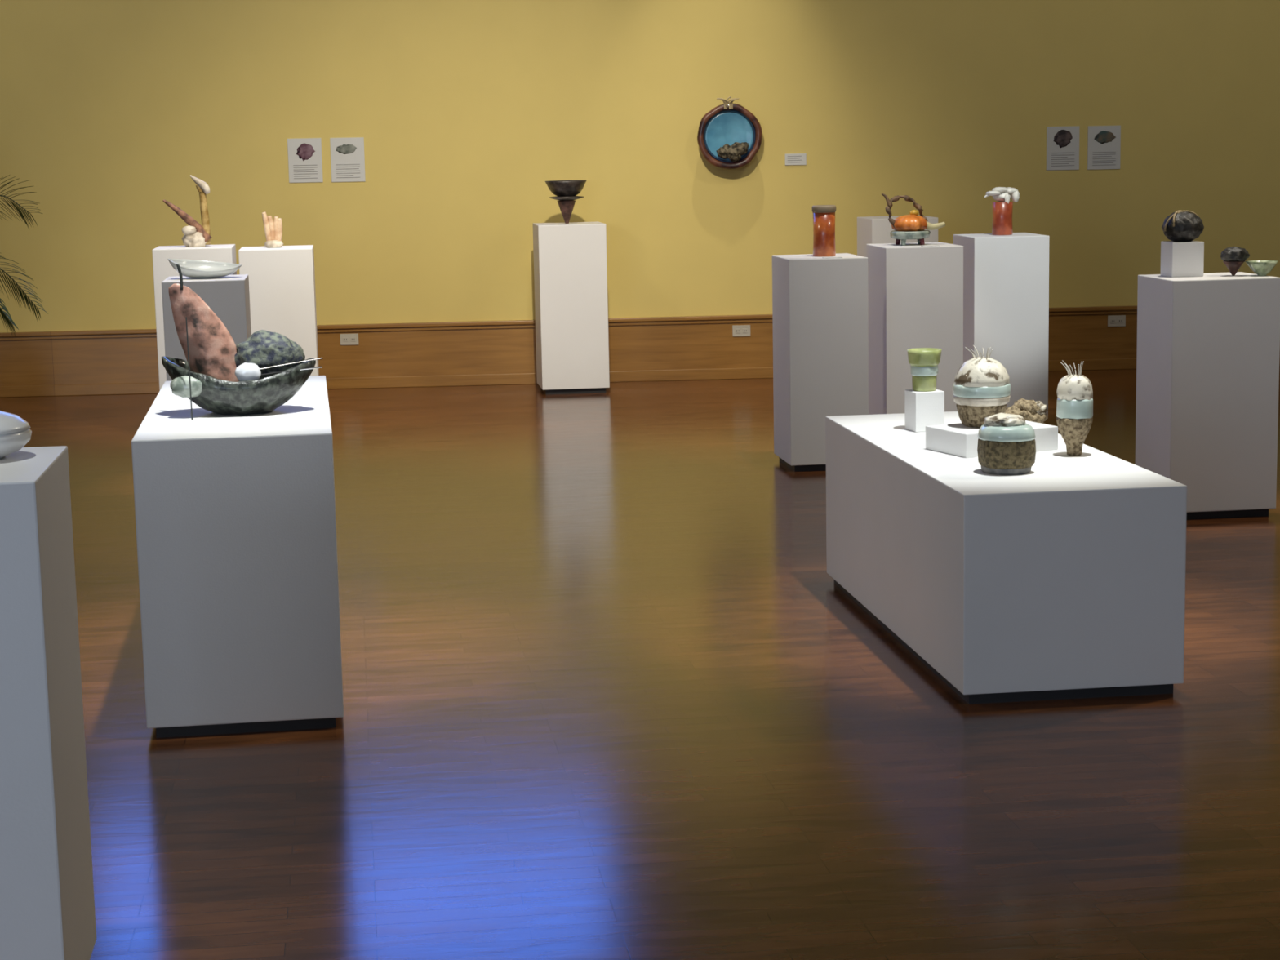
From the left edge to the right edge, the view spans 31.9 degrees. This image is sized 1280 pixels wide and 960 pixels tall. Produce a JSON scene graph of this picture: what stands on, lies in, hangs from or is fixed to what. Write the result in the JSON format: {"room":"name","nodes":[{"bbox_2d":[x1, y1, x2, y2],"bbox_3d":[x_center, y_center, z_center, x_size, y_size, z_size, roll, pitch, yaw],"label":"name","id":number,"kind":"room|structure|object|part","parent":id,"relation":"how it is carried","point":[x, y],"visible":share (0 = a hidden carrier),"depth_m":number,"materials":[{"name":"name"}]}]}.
{"room":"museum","nodes":[
{"label":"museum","id":0,"kind":"room"},
{"bbox_2d":[0,365,1279,959],"bbox_3d":[0.600,0.776,5.498,18.500,0.120,20.800,-2,9,-7],"label":"floor","id":1,"kind":"structure","parent":0,"point":[611,691],"depth_m":5.78,"materials":[{"name":"brown wood"}]},
{"bbox_2d":[0,174,46,337],"bbox_3d":[-4.090,-1.137,12.445,1.246,1.748,1.126,3,9,23],"label":"potted palm","id":2,"kind":"object","parent":1,"relation":"on","point":[4,314],"visible":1,"depth_m":12.65,"materials":[{"name":"plant"}]},
{"bbox_3d":[-3.732,-1.113,12.621,0.612,0.975,0.021,-3,9,-12],"label":"frond stem","id":3,"kind":"part","parent":2,"relation":"part of","materials":[{"name":"green plant"}]},
{"bbox_3d":[-3.740,-0.968,12.706,0.619,0.663,0.044,-4,9,-17],"label":"frond stem","id":4,"kind":"part","parent":2,"relation":"part of","materials":[{"name":"green plant"}]},
{"bbox_2d":[0,445,96,959],"bbox_3d":[-1.274,0.472,4.028,0.482,1.000,0.450,-2,9,-7],"label":"pedestal","id":5,"kind":"object","parent":1,"relation":"on","point":[47,912],"visible":1,"depth_m":3.86,"materials":[{"name":"white paint"}]},
{"bbox_2d":[0,410,31,458],"bbox_3d":[-1.197,-0.090,4.041,0.193,0.105,0.192,-2,9,-7],"label":"lidded bowl","id":6,"kind":"object","parent":5,"relation":"on","point":[15,433],"visible":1,"depth_m":4.01,"materials":[{"name":"white ceramic"}]},
{"bbox_3d":[-1.198,-0.108,4.038,0.190,0.036,0.190,-2,9,-7],"label":"domed lid","id":7,"kind":"part","parent":6,"relation":"part of","materials":[{"name":"white ceramic"}]},
{"bbox_2d":[151,244,236,391],"bbox_3d":[-2.415,-0.771,12.273,0.420,1.010,0.420,-2,9,-7],"label":"pedestal","id":8,"kind":"object","parent":1,"relation":"on","point":[162,268],"visible":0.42,"depth_m":12.01,"materials":[{"name":"white paint"}]},
{"bbox_2d":[162,174,211,247],"bbox_3d":[-2.461,-1.462,12.174,0.256,0.388,0.111,-2,9,-7],"label":"sculpture","id":9,"kind":"object","parent":8,"relation":"on","point":[196,234],"visible":1,"depth_m":12.16,"materials":[{"name":"white ceramic"}]},
{"bbox_2d":[161,274,251,381],"bbox_3d":[-1.990,-0.461,10.387,0.370,0.950,0.420,-2,9,-7],"label":"pedestal","id":10,"kind":"object","parent":1,"relation":"on","point":[228,296],"visible":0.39,"depth_m":10.14,"materials":[{"name":"white paint"}]},
{"bbox_2d":[167,258,242,278],"bbox_3d":[-1.998,-0.974,10.298,0.336,0.093,0.203,-2,9,-7],"label":"dish","id":11,"kind":"object","parent":10,"relation":"on","point":[194,268],"visible":0.97,"depth_m":10.30,"materials":[{"name":"white ceramic"}]},
{"bbox_2d":[131,375,343,737],"bbox_3d":[-1.167,0.173,6.633,0.517,0.800,1.500,-2,9,-8],"label":"pedestal","id":12,"kind":"object","parent":1,"relation":"on","point":[236,523],"visible":0.98,"depth_m":5.90,"materials":[{"name":"white paint"}]},
{"bbox_2d":[161,263,322,419],"bbox_3d":[-1.126,-0.402,6.331,0.451,0.426,0.270,-2,9,-5],"label":"sculpture","id":13,"kind":"object","parent":12,"relation":"on","point":[260,374],"visible":1,"depth_m":6.32,"materials":[{"name":"grey ceramic"}]},
{"bbox_3d":[-1.097,-0.299,6.270,0.072,0.061,0.040,-2,9,-5],"label":"glazed knob","id":14,"kind":"part","parent":13,"relation":"part of","materials":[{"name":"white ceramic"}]},
{"bbox_3d":[-0.989,-0.327,6.312,0.195,0.026,0.004,-5,9,-23],"label":"steel rod","id":15,"kind":"part","parent":13,"relation":"part of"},
{"bbox_3d":[-0.987,-0.306,6.300,0.188,0.020,0.004,-3,9,-15],"label":"steel rod","id":16,"kind":"part","parent":13,"relation":"part of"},
{"bbox_2d":[238,244,319,376],"bbox_3d":[-1.957,-0.764,12.201,0.390,1.000,0.420,-2,9,-7],"label":"pedestal","id":17,"kind":"object","parent":1,"relation":"on","point":[282,280],"visible":0.43,"depth_m":11.96,"materials":[{"name":"white paint"}]},
{"bbox_2d":[262,212,283,247],"bbox_3d":[-1.989,-1.357,12.139,0.109,0.192,0.090,-2,9,-7],"label":"sculpture","id":18,"kind":"object","parent":17,"relation":"on","point":[273,228],"visible":1,"depth_m":12.12,"materials":[{"name":"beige ceramic"}]},
{"bbox_2d":[533,221,609,395],"bbox_3d":[-0.428,-1.069,13.881,0.415,1.035,0.410,-2,9,-7],"label":"pedestal","id":19,"kind":"object","parent":1,"relation":"on","point":[571,264],"visible":0.98,"depth_m":13.68,"materials":[{"name":"white paint"}]},
{"bbox_2d":[545,180,586,223],"bbox_3d":[-0.453,-1.709,13.777,0.259,0.262,0.258,-2,9,-7],"label":"vessel","id":20,"kind":"object","parent":19,"relation":"on","point":[565,191],"visible":1,"depth_m":13.71,"materials":[{"name":"brown ceramic"}]},
{"bbox_2d":[545,180,586,195],"bbox_3d":[-0.455,-1.791,13.764,0.259,0.096,0.258,-2,9,-7],"label":"bowl","id":21,"kind":"object","parent":20,"relation":"on","point":[558,188],"depth_m":13.68,"materials":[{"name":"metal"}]},
{"bbox_2d":[772,253,868,471],"bbox_3d":[0.847,-0.559,10.541,0.370,0.985,0.420,-2,9,-7],"label":"pedestal","id":22,"kind":"object","parent":1,"relation":"on","point":[820,305],"visible":0.76,"depth_m":10.34,"materials":[{"name":"white paint"}]},
{"bbox_2d":[811,204,835,257],"bbox_3d":[0.859,-1.163,10.452,0.114,0.236,0.114,-2,9,-7],"label":"vase","id":23,"kind":"object","parent":22,"relation":"on","point":[824,215],"visible":1,"depth_m":10.41,"materials":[{"name":"orange ceramic"}]},
{"bbox_2d":[822,257,842,258],"bbox_3d":[0.884,-1.022,10.298,0.085,0.003,0.045,-2,9,-7],"label":"card","id":24,"kind":"object","parent":22,"relation":"on","point":[822,257],"visible":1,"depth_m":10.28,"materials":[{"name":"white paper"}]},
{"bbox_2d":[857,215,937,257],"bbox_3d":[1.545,-1.051,13.455,0.400,1.050,0.400,-2,9,-7],"label":"pedestal","id":25,"kind":"object","parent":1,"relation":"on","point":[870,229],"visible":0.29,"depth_m":13.21,"materials":[{"name":"white paint"}]},
{"bbox_2d":[866,242,963,414],"bbox_3d":[1.362,-0.665,11.123,0.385,1.000,0.420,-2,9,-7],"label":"pedestal","id":26,"kind":"object","parent":1,"relation":"on","point":[915,291],"visible":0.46,"depth_m":10.90,"materials":[{"name":"white paint"}]},
{"bbox_2d":[881,193,945,245],"bbox_3d":[1.346,-1.284,11.020,0.254,0.257,0.207,6,11,37],"label":"sculpture","id":27,"kind":"object","parent":26,"relation":"on","point":[912,226],"visible":1,"depth_m":10.99,"materials":[{"name":"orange ceramic"}]},
{"bbox_3d":[1.312,-1.323,11.028,0.211,0.157,0.037,-2,9,-7],"label":"arched handle","id":28,"kind":"part","parent":27,"relation":"part of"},
{"bbox_2d":[891,214,927,231],"bbox_3d":[1.333,-1.266,11.039,0.183,0.080,0.186,-2,9,-7],"label":"pot","id":29,"kind":"object","parent":27,"relation":"on","point":[907,223],"depth_m":10.98,"materials":[{"name":"orange ceramic"}]},
{"bbox_3d":[1.350,-1.315,11.034,0.044,0.032,0.040,-2,9,-7],"label":"lid knob","id":30,"kind":"part","parent":27,"relation":"part of","materials":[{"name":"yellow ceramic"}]},
{"bbox_3d":[1.445,-1.254,11.023,0.117,0.048,0.040,0,9,6],"label":"spout","id":31,"kind":"part","parent":27,"relation":"part of","materials":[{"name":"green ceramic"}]},
{"bbox_2d":[953,232,1048,418],"bbox_3d":[1.928,-0.810,11.992,0.405,1.000,0.420,-2,9,-7],"label":"pedestal","id":32,"kind":"object","parent":1,"relation":"on","point":[1006,277],"visible":0.55,"depth_m":11.77,"materials":[{"name":"white paint"}]},
{"bbox_2d":[983,186,1019,235],"bbox_3d":[1.915,-1.429,11.896,0.194,0.254,0.113,-2,9,-7],"label":"vase","id":33,"kind":"object","parent":32,"relation":"on","point":[1002,224],"visible":1,"depth_m":11.86,"materials":[{"name":"red ceramic"}]},
{"bbox_2d":[825,411,1186,704],"bbox_3d":[1.071,0.186,6.965,0.625,0.585,1.770,-2,9,-7],"label":"pedestal","id":34,"kind":"object","parent":1,"relation":"on","point":[1064,578],"visible":0.88,"depth_m":6.13,"materials":[{"name":"white paint"}]},
{"bbox_2d":[904,389,944,432],"bbox_3d":[0.931,-0.228,7.328,0.100,0.130,0.100,-3,9,-14],"label":"display riser","id":35,"kind":"object","parent":34,"relation":"on","point":[922,409],"visible":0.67,"depth_m":7.28,"materials":[{"name":"white paint"}]},
{"bbox_2d":[906,347,942,391],"bbox_3d":[0.928,-0.359,7.308,0.115,0.134,0.108,-2,9,-7],"label":"cup","id":36,"kind":"object","parent":35,"relation":"on","point":[924,362],"visible":1,"depth_m":7.27,"materials":[{"name":"green ceramic"}]},
{"bbox_2d":[925,420,1057,457],"bbox_3d":[1.075,-0.129,6.853,0.330,0.072,0.230,-5,10,-24],"label":"display riser","id":37,"kind":"object","parent":34,"relation":"on","point":[958,439],"visible":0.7,"depth_m":6.79,"materials":[{"name":"white paint"}]},
{"bbox_2d":[952,345,1010,427],"bbox_3d":[1.045,-0.288,6.845,0.176,0.245,0.175,-2,9,-7],"label":"jar","id":38,"kind":"object","parent":37,"relation":"on","point":[981,387],"visible":0.94,"depth_m":6.79,"materials":[{"name":"white ceramic"}]},
{"bbox_2d":[1004,398,1048,424],"bbox_3d":[1.208,-0.199,7.125,0.196,0.122,0.124,-4,9,-18],"label":"sculpture","id":39,"kind":"object","parent":37,"relation":"on","point":[1032,411],"visible":0.54,"depth_m":7.09,"materials":[{"name":"brown ceramic"}]},
{"bbox_2d":[977,413,1035,475],"bbox_3d":[1.046,-0.107,6.393,0.160,0.169,0.160,-2,9,-7],"label":"lidded jar","id":40,"kind":"object","parent":34,"relation":"on","point":[1006,446],"visible":1,"depth_m":6.33,"materials":[{"name":"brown ceramic"}]},
{"bbox_3d":[1.040,-0.167,6.383,0.120,0.048,0.106,-2,9,-7],"label":"spotted lid","id":41,"kind":"part","parent":40,"relation":"part of","materials":[{"name":"beige ceramic"}]},
{"bbox_2d":[1056,360,1093,456],"bbox_3d":[1.298,-0.216,6.685,0.109,0.286,0.108,-2,9,-7],"label":"jar","id":42,"kind":"object","parent":34,"relation":"on","point":[1074,404],"visible":1,"depth_m":6.65,"materials":[{"name":"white ceramic"}]},
{"bbox_3d":[1.295,-0.278,6.675,0.106,0.071,0.108,-2,9,-7],"label":"spotted crown","id":43,"kind":"part","parent":42,"relation":"part of","materials":[{"name":"beige ceramic"}]},
{"bbox_2d":[1135,271,1279,519],"bbox_3d":[2.289,-0.346,9.060,0.445,0.955,0.400,-2,9,-7],"label":"pedestal","id":44,"kind":"object","parent":1,"relation":"on","point":[1208,345],"visible":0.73,"depth_m":8.88,"materials":[{"name":"white paint"}]},
{"bbox_2d":[1160,240,1204,277],"bbox_3d":[2.184,-0.891,9.025,0.132,0.138,0.132,-2,9,-7],"label":"display riser","id":45,"kind":"object","parent":44,"relation":"on","point":[1178,259],"visible":0.96,"depth_m":8.96,"materials":[{"name":"white paint"}]},
{"bbox_2d":[1161,209,1204,241],"bbox_3d":[2.182,-1.022,9.006,0.173,0.126,0.152,-2,9,-7],"label":"pot","id":46,"kind":"object","parent":45,"relation":"on","point":[1180,225],"visible":1,"depth_m":8.96,"materials":[{"name":"ceramic"}]},
{"bbox_2d":[1220,246,1249,275],"bbox_3d":[2.382,-0.877,8.971,0.113,0.118,0.103,-2,9,-7],"label":"pot","id":47,"kind":"object","parent":44,"relation":"on","point":[1233,257],"visible":1,"depth_m":8.94,"materials":[{"name":"brown ceramic"}]},
{"bbox_3d":[2.382,-0.899,8.968,0.113,0.072,0.103,-2,9,-7],"label":"globe","id":48,"kind":"part","parent":47,"relation":"part of","materials":[{"name":"black ceramic"}]},
{"bbox_2d":[1245,260,1278,275],"bbox_3d":[2.488,-0.845,8.949,0.127,0.058,0.128,-2,9,-7],"label":"bowl","id":49,"kind":"object","parent":44,"relation":"on","point":[1261,268],"visible":1,"depth_m":8.92,"materials":[{"name":"ceramic"}]},
{"bbox_2d":[0,0,1279,332],"bbox_3d":[-0.775,-2.907,14.153,18.600,4.600,0.202,-2,9,-3],"label":"wall","id":50,"kind":"structure","parent":0,"point":[464,111],"depth_m":14.20,"materials":[{"name":"yellow paint"}]},
{"bbox_2d":[287,137,323,182],"bbox_3d":[-2.110,-2.014,14.117,0.212,0.276,0.008,-2,9,-3],"label":"information sheet","id":51,"kind":"object","parent":50,"relation":"attached to","point":[304,154],"visible":1,"depth_m":14.11,"materials":[{"name":"white paper"}]},
{"bbox_2d":[296,143,315,160],"bbox_3d":[-2.105,-2.064,14.107,0.120,0.112,0.002,-2,9,-3],"label":"picture","id":52,"kind":"object","parent":51,"relation":"on","point":[304,151],"depth_m":14.10},
{"bbox_2d":[329,137,365,182],"bbox_3d":[-1.844,-2.020,14.129,0.212,0.276,0.008,-2,9,-3],"label":"information sheet","id":53,"kind":"object","parent":50,"relation":"attached to","point":[347,154],"visible":1,"depth_m":14.13,"materials":[{"name":"white paper"}]},
{"bbox_2d":[336,144,356,154],"bbox_3d":[-1.851,-2.085,14.116,0.132,0.064,0.002,-2,9,-3],"label":"picture","id":54,"kind":"object","parent":53,"relation":"attached to","point":[340,148],"depth_m":14.12},
{"bbox_2d":[340,333,358,345],"bbox_3d":[-1.852,-0.896,14.276,0.116,0.072,0.009,-2,9,-3],"label":"outlet plate","id":55,"kind":"object","parent":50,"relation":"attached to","point":[345,339],"visible":1,"depth_m":14.27,"materials":[{"name":"beige plastic"}]},
{"bbox_2d":[342,337,348,342],"bbox_3d":[-1.876,-0.895,14.273,0.034,0.028,0.003,-2,9,-3],"label":"socket","id":56,"kind":"object","parent":55,"relation":"attached to","point":[344,339],"depth_m":14.27,"materials":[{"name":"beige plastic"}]},
{"bbox_2d":[350,337,355,341],"bbox_3d":[-1.828,-0.896,14.275,0.034,0.028,0.003,-2,9,-3],"label":"socket","id":57,"kind":"object","parent":55,"relation":"attached to","point":[352,339],"depth_m":14.27,"materials":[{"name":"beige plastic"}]},
{"bbox_2d":[0,305,1279,397],"bbox_3d":[-0.678,-0.820,14.351,18.500,0.410,0.048,-2,9,-3],"label":"wainscoting","id":58,"kind":"structure","parent":50,"relation":"attached to","point":[685,348],"depth_m":14.33,"materials":[{"name":"brown wood"}]},
{"bbox_3d":[-0.681,-0.999,14.324,18.500,0.048,0.045,-2,9,-3],"label":"cap moulding","id":59,"kind":"part","parent":58,"relation":"part of","materials":[{"name":"brown wood"}]},
{"bbox_2d":[697,96,761,168],"bbox_3d":[0.564,-2.192,14.146,0.411,0.456,0.163,-2,9,-3],"label":"wall sculpture","id":60,"kind":"object","parent":50,"relation":"attached to","point":[729,135],"visible":1,"depth_m":14.12,"materials":[{"name":"ceramic"}]},
{"bbox_2d":[732,324,750,336],"bbox_3d":[0.652,-0.959,14.393,0.116,0.072,0.009,-2,9,-3],"label":"outlet plate","id":61,"kind":"object","parent":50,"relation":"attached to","point":[737,330],"visible":1,"depth_m":14.39,"materials":[{"name":"beige plastic"}]},
{"bbox_2d":[735,328,740,333],"bbox_3d":[0.628,-0.958,14.389,0.034,0.028,0.003,-2,9,-3],"label":"socket","id":62,"kind":"object","parent":61,"relation":"attached to","point":[737,331],"depth_m":14.39,"materials":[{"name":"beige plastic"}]},
{"bbox_2d":[742,328,747,333],"bbox_3d":[0.676,-0.959,14.391,0.034,0.028,0.003,-2,9,-3],"label":"socket","id":63,"kind":"object","parent":61,"relation":"attached to","point":[744,330],"depth_m":14.39,"materials":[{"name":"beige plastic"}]},
{"bbox_2d":[785,153,806,164],"bbox_3d":[0.991,-2.042,14.268,0.136,0.072,0.007,-2,9,-2],"label":"card","id":64,"kind":"object","parent":50,"relation":"attached to","point":[790,158],"visible":1,"depth_m":14.27,"materials":[{"name":"white paper"}]},
{"bbox_2d":[1046,125,1079,170],"bbox_3d":[2.708,-2.124,14.342,0.212,0.276,0.007,-2,9,-3],"label":"information sheet","id":65,"kind":"object","parent":50,"relation":"attached to","point":[1062,142],"visible":1,"depth_m":14.34,"materials":[{"name":"white paper"}]},
{"bbox_2d":[1053,129,1072,147],"bbox_3d":[2.706,-2.182,14.330,0.123,0.117,0.002,-2,9,-3],"label":"picture","id":66,"kind":"object","parent":65,"relation":"on","point":[1062,138],"depth_m":14.33},
{"bbox_2d":[1087,125,1120,169],"bbox_3d":[2.974,-2.131,14.354,0.212,0.276,0.007,-2,9,-3],"label":"information sheet","id":67,"kind":"object","parent":50,"relation":"attached to","point":[1104,142],"visible":1,"depth_m":14.35,"materials":[{"name":"white paper"}]},
{"bbox_2d":[1093,130,1115,144],"bbox_3d":[2.979,-2.193,14.342,0.143,0.086,0.002,-2,9,-3],"label":"picture","id":68,"kind":"object","parent":67,"relation":"attached to","point":[1104,136],"depth_m":14.34},
{"bbox_2d":[1107,315,1125,326],"bbox_3d":[3.087,-1.030,14.504,0.116,0.072,0.009,-2,9,-3],"label":"outlet plate","id":69,"kind":"object","parent":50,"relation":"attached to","point":[1113,320],"visible":1,"depth_m":14.50,"materials":[{"name":"beige plastic"}]},
{"bbox_2d":[1110,319,1115,323],"bbox_3d":[3.063,-1.029,14.501,0.034,0.028,0.003,-2,9,-3],"label":"socket","id":70,"kind":"object","parent":69,"relation":"attached to","point":[1112,321],"depth_m":14.50,"materials":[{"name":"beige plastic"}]},
{"bbox_2d":[1117,318,1123,323],"bbox_3d":[3.111,-1.030,14.503,0.034,0.028,0.003,-2,9,-3],"label":"socket","id":71,"kind":"object","parent":69,"relation":"attached to","point":[1119,320],"depth_m":14.50,"materials":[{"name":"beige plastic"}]}
]}

